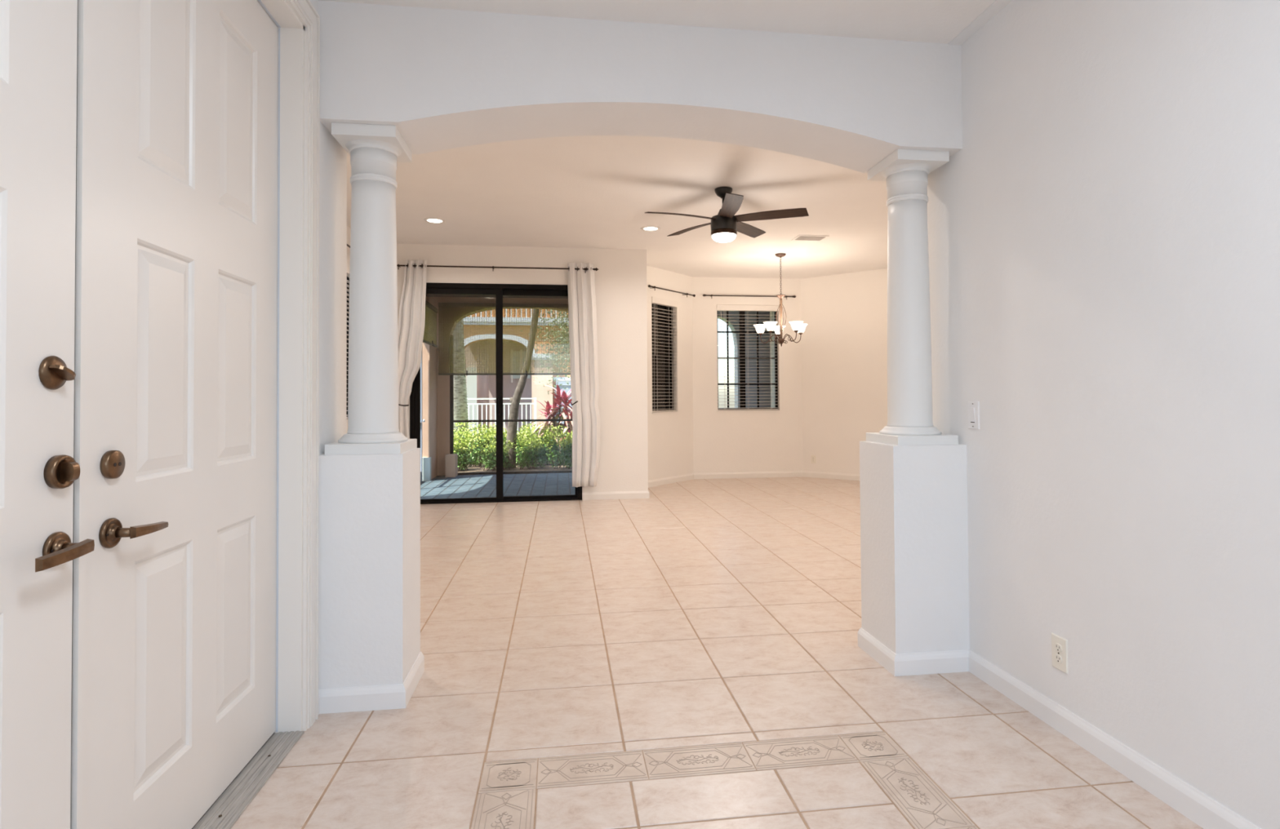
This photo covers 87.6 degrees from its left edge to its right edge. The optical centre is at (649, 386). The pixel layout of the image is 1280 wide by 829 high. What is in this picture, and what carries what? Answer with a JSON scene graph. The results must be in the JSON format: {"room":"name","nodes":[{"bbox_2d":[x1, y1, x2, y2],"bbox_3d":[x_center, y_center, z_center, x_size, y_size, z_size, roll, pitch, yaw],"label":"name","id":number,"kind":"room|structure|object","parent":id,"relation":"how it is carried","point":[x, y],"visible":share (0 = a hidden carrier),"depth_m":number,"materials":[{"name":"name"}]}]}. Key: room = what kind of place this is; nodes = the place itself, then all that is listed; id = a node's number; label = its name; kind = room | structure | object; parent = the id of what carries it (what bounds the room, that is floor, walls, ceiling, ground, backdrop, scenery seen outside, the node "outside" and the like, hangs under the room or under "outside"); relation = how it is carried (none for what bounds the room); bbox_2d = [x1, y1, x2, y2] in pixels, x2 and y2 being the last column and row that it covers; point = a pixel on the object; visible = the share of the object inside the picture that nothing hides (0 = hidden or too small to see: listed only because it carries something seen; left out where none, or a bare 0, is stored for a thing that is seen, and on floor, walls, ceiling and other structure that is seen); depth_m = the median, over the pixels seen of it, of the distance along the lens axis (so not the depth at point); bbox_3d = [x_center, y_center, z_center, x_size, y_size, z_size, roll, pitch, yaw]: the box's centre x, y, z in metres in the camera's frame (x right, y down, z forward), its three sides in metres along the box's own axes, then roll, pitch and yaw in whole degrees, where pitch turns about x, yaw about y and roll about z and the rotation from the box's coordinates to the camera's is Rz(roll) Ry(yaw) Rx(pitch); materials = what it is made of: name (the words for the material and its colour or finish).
{"room":"entrance hall","nodes":[
{"label":"entrance hall","id":0,"kind":"room"},
{"bbox_2d":[310,0,346,455],"bbox_3d":[-1.018,-0.334,0.067,0.160,3.050,5.690,0,-1,-8],"label":"wall","id":1,"kind":"structure","parent":0,"point":[332,156],"depth_m":2.72,"materials":[{"name":"white paint"}]},
{"bbox_2d":[0,0,94,828],"bbox_3d":[-1.120,-0.059,0.901,0.111,2.510,0.986,0,-1,-8],"label":"door","id":2,"kind":"structure","parent":1,"relation":"in","point":[39,470],"depth_m":1.29,"materials":[{"name":"beige paint"}]},
{"bbox_2d":[71,0,277,828],"bbox_3d":[-1.252,-0.041,1.889,0.111,2.510,0.990,0,-1,-8],"label":"door","id":3,"kind":"structure","parent":1,"relation":"in","point":[174,680],"depth_m":1.75,"materials":[{"name":"beige paint"}]},
{"bbox_2d":[286,0,319,731],"bbox_3d":[-1.105,-0.102,1.407,0.022,2.633,2.209,0,-1,-8],"label":"trim","id":4,"kind":"structure","parent":1,"relation":"attached to","point":[304,10],"depth_m":2.44,"materials":[{"name":"white"}]},
{"bbox_2d":[346,226,351,433],"bbox_3d":[-2.901,-0.236,5.151,0.140,3.050,4.890,0,-1,-8],"label":"wall","id":5,"kind":"structure","parent":0,"point":[348,228],"depth_m":6.75,"materials":[{"name":"paint"}]},
{"bbox_2d":[346,276,348,421],"bbox_3d":[-3.068,-0.437,6.434,0.152,1.563,1.374,0,-1,-8],"label":"window","id":6,"kind":"structure","parent":5,"relation":"in","point":[347,277],"depth_m":7.07,"materials":[{"name":"black metal"}]},
{"bbox_2d":[346,264,350,418],"bbox_3d":[-3.023,-0.446,6.440,0.077,1.535,1.362,0,-1,-8],"label":"window blind","id":7,"kind":"object","parent":6,"relation":"attached to","point":[348,266],"visible":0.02,"depth_m":6.80,"materials":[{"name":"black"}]},
{"bbox_2d":[426,293,568,298],"bbox_3d":[-1.972,-1.595,9.392,3.180,0.300,3.220,0,-1,-8],"label":"ceiling","id":8,"kind":"structure","parent":0,"point":[427,295],"depth_m":10.59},
{"bbox_2d":[420,472,574,499],"bbox_3d":[-2.077,1.452,9.323,3.430,0.126,3.220,0,-1,-8],"label":"floor","id":9,"kind":"structure","parent":0,"point":[531,484],"depth_m":9.29,"materials":[{"name":"grey"}]},
{"bbox_2d":[420,351,424,482],"bbox_3d":[-3.300,0.381,9.391,0.083,2.035,0.980,0,-1,-8],"label":"screen door","id":10,"kind":"structure","parent":9,"relation":"on","point":[421,420],"depth_m":9.82,"materials":[{"name":"blue"}]},
{"bbox_2d":[422,342,437,481],"bbox_3d":[-3.402,0.381,10.235,0.175,2.065,0.660,0,-1,-8],"label":"column","id":11,"kind":"structure","parent":9,"relation":"on","point":[429,353],"depth_m":9.97,"materials":[{"name":"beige paint"}]},
{"bbox_2d":[422,300,437,347],"bbox_3d":[-3.113,-0.903,9.045,0.040,0.600,2.420,0,-1,-8],"label":"shade","id":12,"kind":"object","parent":11,"relation":"attached to","point":[430,325],"visible":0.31,"depth_m":9.76,"materials":[{"name":"yellow"}]},
{"bbox_2d":[444,453,457,477],"bbox_3d":[-3.117,1.246,10.485,0.150,0.340,0.250,0,-1,-8],"label":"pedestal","id":13,"kind":"object","parent":9,"relation":"on","point":[451,460],"visible":1,"depth_m":10.36,"materials":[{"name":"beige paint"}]},
{"bbox_2d":[449,334,572,475],"bbox_3d":[-2.011,0.297,10.811,2.375,2.235,0.050,0,-1,-8],"label":"screen frame","id":14,"kind":"object","parent":9,"relation":"on","point":[452,421],"visible":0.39,"depth_m":10.66,"materials":[{"name":"black metal"}]},
{"bbox_2d":[426,297,568,475],"bbox_3d":[-2.053,-0.126,10.868,3.400,3.085,0.220,0,-1,-8],"label":"wall","id":15,"kind":"structure","parent":0,"point":[453,313],"depth_m":10.60,"materials":[{"name":"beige paint"}]},
{"bbox_2d":[438,302,570,375],"bbox_3d":[-1.982,-0.745,10.717,2.735,1.155,0.040,0,-1,-8],"label":"shade","id":16,"kind":"object","parent":15,"relation":"attached to","point":[440,304],"visible":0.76,"depth_m":10.69,"materials":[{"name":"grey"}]},
{"bbox_2d":[396,244,648,492],"bbox_3d":[-1.663,-0.200,7.713,3.275,3.050,0.140,0,-1,-8],"label":"wall","id":17,"kind":"structure","parent":0,"point":[620,277],"depth_m":7.80,"materials":[{"name":"paint"}]},
{"bbox_2d":[409,282,582,504],"bbox_3d":[-1.749,0.077,7.663,1.920,2.495,0.156,0,-1,-8],"label":"door","id":18,"kind":"structure","parent":17,"relation":"in","point":[499,290],"depth_m":7.63,"materials":[{"name":"black metal"}]},
{"bbox_2d":[396,264,598,273],"bbox_3d":[-1.753,-1.331,7.598,2.331,0.064,0.104,0,-1,-8],"label":"curtain rod","id":19,"kind":"object","parent":17,"relation":"attached to","point":[397,265],"visible":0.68,"depth_m":7.56,"materials":[{"name":"brown metal"}]},
{"bbox_2d":[397,259,426,439],"bbox_3d":[-2.679,-0.101,7.410,0.400,2.615,0.100,0,-1,-8],"label":"curtain","id":20,"kind":"object","parent":19,"relation":"hanging from","point":[411,319],"visible":0.62,"depth_m":7.42,"materials":[{"name":"white fabric"}]},
{"bbox_2d":[567,262,600,487],"bbox_3d":[-0.759,-0.131,7.672,0.376,2.570,0.092,0,-1,-8],"label":"curtain","id":21,"kind":"object","parent":19,"relation":"hanging from","point":[584,361],"visible":1,"depth_m":7.67,"materials":[{"name":"white fabric"}]},
{"bbox_2d":[346,135,887,279],"bbox_3d":[0.483,-1.704,6.468,7.130,0.130,6.550,0,-1,-8],"label":"ceiling","id":22,"kind":"structure","parent":0,"point":[587,191],"depth_m":5.95,"materials":[{"name":"paint"}]},
{"bbox_2d":[423,217,445,223],"bbox_3d":[-2.110,-1.620,6.544,0.204,0.004,0.204,0,-1,-8],"label":"recessed light","id":23,"kind":"object","parent":22,"relation":"in","point":[433,220],"visible":1,"depth_m":6.54,"materials":[{"name":"white glass"}]},
{"bbox_2d":[640,226,660,231],"bbox_3d":[0.007,-1.627,6.906,0.204,0.004,0.204,0,-1,-8],"label":"recessed light","id":24,"kind":"object","parent":22,"relation":"in","point":[650,228],"visible":1,"depth_m":6.90,"materials":[{"name":"white"}]},
{"bbox_2d":[644,186,808,242],"bbox_3d":[0.611,-1.433,5.573,1.332,0.444,1.319,0,-1,-8],"label":"ceiling fan","id":25,"kind":"object","parent":22,"relation":"hanging from","point":[725,226],"visible":1,"depth_m":5.52,"materials":[{"name":"black metal"}]},
{"bbox_2d":[753,253,807,346],"bbox_3d":[1.619,-1.048,8.187,0.649,1.138,0.658,0,-1,-8],"label":"chandelier","id":26,"kind":"object","parent":22,"relation":"hanging from","point":[797,326],"visible":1,"depth_m":8.16,"materials":[{"name":"white glass"}]},
{"bbox_2d":[791,235,829,241],"bbox_3d":[1.762,-1.627,7.350,0.340,0.011,0.240,0,-1,-8],"label":"ceiling vent","id":27,"kind":"object","parent":22,"relation":"in","point":[800,237],"visible":1,"depth_m":7.33,"materials":[{"name":"metal"}]},
{"bbox_2d":[318,0,962,173],"bbox_3d":[0.020,-1.422,2.920,2.663,0.789,0.350,0,-1,-8],"label":"wall","id":28,"kind":"structure","parent":0,"point":[446,79],"depth_m":2.76,"materials":[{"name":"white paint"}]},
{"bbox_2d":[318,0,995,44],"bbox_3d":[0.396,-1.703,0.034,2.963,0.330,5.480,0,-1,-8],"label":"ceiling","id":29,"kind":"structure","parent":0,"point":[934,21],"depth_m":2.67,"materials":[{"name":"paint"}]},
{"bbox_2d":[646,265,693,480],"bbox_3d":[0.193,-0.186,9.203,0.120,3.050,1.252,-1,-1,37],"label":"wall","id":30,"kind":"structure","parent":0,"point":[670,435],"depth_m":9.35,"materials":[{"name":"paint"}]},
{"bbox_2d":[651,303,679,413],"bbox_3d":[0.162,-0.410,9.159,0.132,1.563,0.614,-1,-1,37],"label":"window","id":31,"kind":"structure","parent":30,"relation":"in","point":[664,386],"depth_m":9.24,"materials":[{"name":"black metal"}]},
{"bbox_2d":[651,297,678,412],"bbox_3d":[0.191,-0.420,9.137,0.077,1.535,0.602,-1,-1,37],"label":"window blind","id":32,"kind":"object","parent":31,"relation":"attached to","point":[655,300],"visible":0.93,"depth_m":9.10,"materials":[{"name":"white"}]},
{"bbox_2d":[648,284,695,297],"bbox_3d":[0.286,-1.289,9.176,0.104,0.064,1.116,-1,-1,37],"label":"curtain rod","id":33,"kind":"object","parent":30,"relation":"attached to","point":[649,286],"visible":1,"depth_m":9.14,"materials":[{"name":"brown metal"}]},
{"bbox_2d":[231,476,1203,828],"bbox_3d":[0.886,1.308,3.547,7.130,0.141,12.340,0,-1,-8],"label":"floor","id":34,"kind":"structure","parent":0,"point":[687,655],"depth_m":2.56,"materials":[{"name":"beige tile"}]},
{"bbox_2d":[192,730,304,828],"bbox_3d":[-1.167,1.209,1.375,0.145,0.011,1.990,0,-1,-8],"label":"threshold","id":35,"kind":"object","parent":34,"relation":"on","point":[233,802],"visible":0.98,"depth_m":2.04,"materials":[{"name":"grey metal"}]},
{"bbox_2d":[318,448,424,714],"bbox_3d":[-1.123,0.752,2.716,0.327,0.970,0.353,0,-1,-8],"label":"pedestal","id":36,"kind":"object","parent":34,"relation":"on","point":[371,658],"visible":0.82,"depth_m":2.56,"materials":[{"name":"white paint"}]},
{"bbox_2d":[324,122,417,455],"bbox_3d":[-1.137,-0.379,2.749,0.280,1.292,0.304,0,-1,-8],"label":"column","id":37,"kind":"structure","parent":36,"relation":"on","point":[375,151],"depth_m":2.67,"materials":[{"name":"white paint"}]},
{"bbox_2d":[857,441,969,676],"bbox_3d":[1.180,0.743,3.024,0.352,0.970,0.353,0,-1,-8],"label":"pedestal","id":38,"kind":"object","parent":34,"relation":"on","point":[914,517],"visible":0.97,"depth_m":2.87,"materials":[{"name":"white paint"}]},
{"bbox_2d":[866,149,958,445],"bbox_3d":[1.184,-0.388,3.061,0.280,1.292,0.304,0,-1,-8],"label":"column","id":39,"kind":"structure","parent":38,"relation":"on","point":[905,172],"depth_m":2.98,"materials":[{"name":"white paint"}]},
{"bbox_2d":[692,276,802,473],"bbox_3d":[1.425,-0.183,9.832,1.640,3.050,0.120,0,-1,-8],"label":"wall","id":40,"kind":"structure","parent":0,"point":[750,441],"depth_m":9.76,"materials":[{"name":"paint"}]},
{"bbox_2d":[716,311,780,412],"bbox_3d":[1.434,-0.406,9.831,0.954,1.563,0.132,0,-1,-8],"label":"window","id":41,"kind":"structure","parent":40,"relation":"in","point":[742,331],"depth_m":9.85,"materials":[{"name":"glass"}]},
{"bbox_2d":[716,305,779,410],"bbox_3d":[1.439,-0.416,9.796,0.942,1.535,0.077,0,-1,-8],"label":"window blind","id":42,"kind":"object","parent":41,"relation":"attached to","point":[771,308],"visible":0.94,"depth_m":9.78,"materials":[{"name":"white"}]},
{"bbox_2d":[702,293,795,299],"bbox_3d":[1.447,-1.296,9.747,1.406,0.064,0.104,0,-1,-8],"label":"curtain rod","id":43,"kind":"object","parent":40,"relation":"attached to","point":[704,295],"visible":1,"depth_m":9.71,"materials":[{"name":"brown metal"}]},
{"bbox_2d":[800,268,887,474],"bbox_3d":[2.996,-0.200,9.384,1.796,3.050,0.120,-1,-1,37],"label":"wall","id":44,"kind":"structure","parent":0,"point":[844,338],"depth_m":9.50,"materials":[{"name":"paint"}]},
{"bbox_2d":[582,471,859,500],"bbox_3d":[2.876,1.243,7.109,6.667,0.088,3.599,-1,-1,39],"label":"baseboard","id":45,"kind":"structure","parent":44,"relation":"attached to","point":[615,495],"depth_m":9.51,"materials":[{"name":"white"}]},
{"bbox_2d":[810,455,815,463],"bbox_3d":[2.386,1.070,9.754,0.074,0.118,0.008,-1,-1,37],"label":"power outlet","id":46,"kind":"object","parent":44,"relation":"attached to","point":[812,457],"visible":1,"depth_m":9.75,"materials":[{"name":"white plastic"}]},
{"bbox_2d":[926,0,1279,828],"bbox_3d":[1.770,-0.344,0.441,0.140,3.050,5.690,0,-1,-8],"label":"wall","id":47,"kind":"structure","parent":0,"point":[1104,228],"depth_m":2.06,"materials":[{"name":"white paint"}]},
{"bbox_2d":[968,401,979,429],"bbox_3d":[1.373,0.124,2.842,0.012,0.118,0.074,0,-1,-8],"label":"light switch","id":48,"kind":"object","parent":47,"relation":"attached to","point":[973,406],"visible":1,"depth_m":2.83,"materials":[{"name":"white plastic"}]},
{"bbox_2d":[947,0,1012,45],"bbox_3d":[1.686,-1.546,0.275,0.062,0.012,5.340,0,-1,-8],"label":"trim","id":49,"kind":"structure","parent":47,"relation":"attached to","point":[997,6],"depth_m":2.74,"materials":[{"name":"white paint"}]},
{"bbox_2d":[1051,632,1068,674],"bbox_3d":[1.444,0.943,2.357,0.008,0.118,0.074,0,-1,-8],"label":"power outlet","id":50,"kind":"object","parent":47,"relation":"attached to","point":[1059,644],"visible":1,"depth_m":2.35,"materials":[{"name":"white plastic"}]},
{"bbox_2d":[1054,643,1062,653],"bbox_3d":[1.441,0.924,2.357,0.003,0.027,0.033,0,-1,-8],"label":"receptacle","id":51,"kind":"object","parent":50,"relation":"attached to","point":[1058,646],"depth_m":2.36,"materials":[{"name":"grey plastic"}]},
{"bbox_2d":[1054,654,1062,663],"bbox_3d":[1.441,0.963,2.357,0.003,0.027,0.033,0,-1,-8],"label":"receptacle","id":52,"kind":"object","parent":50,"relation":"attached to","point":[1058,658],"depth_m":2.36,"materials":[{"name":"grey plastic"}]},
{"bbox_2d":[968,649,1261,828],"bbox_3d":[1.726,1.133,0.232,0.014,0.088,5.340,0,-1,-8],"label":"baseboard","id":53,"kind":"structure","parent":47,"relation":"attached to","point":[1188,801],"depth_m":2.11,"materials":[{"name":"white wood"}]},
{"label":"outside","id":54,"kind":"structure","parent":0,"visible":0},
{"bbox_2d":[457,432,572,472],"bbox_3d":[-2.526,1.702,20.470,18.000,0.190,19.000,0,-1,-8],"label":"ground","id":55,"kind":"structure","parent":54,"point":[548,468],"depth_m":11.70,"materials":[{"name":"soil"}]},
{"bbox_2d":[453,435,479,471],"bbox_3d":[-3.355,1.115,11.547,0.713,0.700,0.652,0,-1,-25],"label":"shrub","id":56,"kind":"object","parent":55,"relation":"on","point":[459,449],"visible":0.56,"depth_m":11.52,"materials":[{"name":"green plant"}]},
{"bbox_2d":[453,422,480,462],"bbox_3d":[-3.517,1.060,12.658,0.708,0.850,0.700,0,-1,-17],"label":"shrub","id":57,"kind":"object","parent":55,"relation":"on","point":[459,433],"visible":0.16,"depth_m":12.60,"materials":[{"name":"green plant"}]},
{"bbox_2d":[462,423,496,467],"bbox_3d":[-3.068,1.081,12.237,0.667,0.789,0.654,-1,-1,23],"label":"shrub","id":58,"kind":"object","parent":55,"relation":"on","point":[477,442],"visible":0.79,"depth_m":12.14,"materials":[{"name":"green plant"}]},
{"bbox_2d":[475,435,520,471],"bbox_3d":[-2.642,1.160,11.582,0.708,0.600,0.700,-1,-1,39],"label":"shrub","id":59,"kind":"object","parent":55,"relation":"on","point":[491,457],"visible":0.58,"depth_m":11.55,"materials":[{"name":"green plant"}]},
{"bbox_2d":[466,397,536,437],"bbox_3d":[-4.171,0.941,17.740,2.280,1.260,0.060,0,-1,-8],"label":"railing","id":60,"kind":"object","parent":55,"relation":"on","point":[534,398],"visible":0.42,"depth_m":17.74,"materials":[{"name":"white metal"}]},
{"bbox_2d":[487,423,522,457],"bbox_3d":[-2.767,1.082,12.862,0.780,0.805,0.487,0,-1,-15],"label":"shrub","id":61,"kind":"object","parent":55,"relation":"on","point":[493,428],"visible":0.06,"depth_m":12.83,"materials":[{"name":"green plant"}]},
{"bbox_2d":[463,308,572,435],"bbox_3d":[-5.635,-1.613,22.867,8.500,6.560,3.140,0,-1,-8],"label":"house","id":62,"kind":"structure","parent":55,"relation":"on","point":[477,386],"depth_m":22.34,"materials":[{"name":"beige paint"}]},
{"bbox_2d":[502,422,540,464],"bbox_3d":[-2.460,1.065,12.472,0.779,0.821,0.487,-1,-1,42],"label":"shrub","id":63,"kind":"object","parent":55,"relation":"on","point":[529,433],"visible":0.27,"depth_m":12.34,"materials":[{"name":"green plant"}]},
{"bbox_2d":[505,308,538,468],"bbox_3d":[-2.273,-0.439,11.965,0.657,3.804,0.210,0,-1,-8],"label":"leaning tree","id":64,"kind":"object","parent":55,"relation":"on","point":[515,400],"visible":0.66,"depth_m":11.88,"materials":[{"name":"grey plant"}]},
{"bbox_2d":[512,428,551,469],"bbox_3d":[-2.120,1.104,11.858,0.713,0.718,0.652,-1,-1,37],"label":"shrub","id":65,"kind":"object","parent":55,"relation":"on","point":[530,458],"visible":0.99,"depth_m":11.77,"materials":[{"name":"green plant"}]},
{"bbox_2d":[530,384,572,465],"bbox_3d":[-1.652,0.722,12.514,1.307,1.502,1.030,0,-1,-8],"label":"ti plant","id":66,"kind":"object","parent":55,"relation":"on","point":[561,396],"visible":0.62,"depth_m":12.41,"materials":[{"name":"red plant"}]},
{"bbox_2d":[536,424,567,466],"bbox_3d":[-1.826,1.084,12.383,0.654,0.773,0.667,0,-1,-5],"label":"shrub","id":67,"kind":"object","parent":55,"relation":"on","point":[547,436],"visible":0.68,"depth_m":12.26,"materials":[{"name":"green plant"}]},
{"bbox_2d":[551,425,572,469],"bbox_3d":[-1.472,1.061,11.768,0.700,0.792,0.708,-1,-1,11],"label":"shrub","id":68,"kind":"object","parent":55,"relation":"on","point":[566,451],"visible":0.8,"depth_m":11.69,"materials":[{"name":"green plant"}]},
{"bbox_2d":[717,311,775,408],"bbox_3d":[2.900,-0.258,11.545,6.600,3.360,2.600,0,-1,-8],"label":"porch","id":69,"kind":"object","parent":55,"relation":"on","point":[750,373],"visible":0.04,"depth_m":12.43,"materials":[{"name":"grey paint"}]},
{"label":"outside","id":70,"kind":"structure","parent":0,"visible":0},
{"bbox_3d":[-2.332,1.515,15.252,9.000,0.025,4.600,0,-1,-8],"label":"ground","id":71,"kind":"structure","parent":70,"visible":0},
{"bbox_2d":[452,319,469,443],"bbox_3d":[-3.773,-0.977,13.085,0.538,4.949,0.358,0,-1,-8],"label":"palm tree","id":72,"kind":"object","parent":71,"relation":"on","point":[460,411],"visible":0.26,"depth_m":12.95,"materials":[{"name":"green plant"}]},
{"bbox_2d":[522,422,555,450],"bbox_3d":[-2.080,1.045,13.011,0.713,0.875,0.652,0,-1,-19],"label":"shrub","id":73,"kind":"object","parent":71,"relation":"on","point":[524,422],"visible":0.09,"depth_m":12.98,"materials":[{"name":"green plant"}]},
{"bbox_2d":[517,308,570,394],"bbox_3d":[-1.921,-0.658,16.616,2.684,4.396,3.026,-1,-1,28],"label":"tree","id":74,"kind":"object","parent":71,"relation":"on","point":[562,325],"visible":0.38,"depth_m":16.49,"materials":[{"name":"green plant"}]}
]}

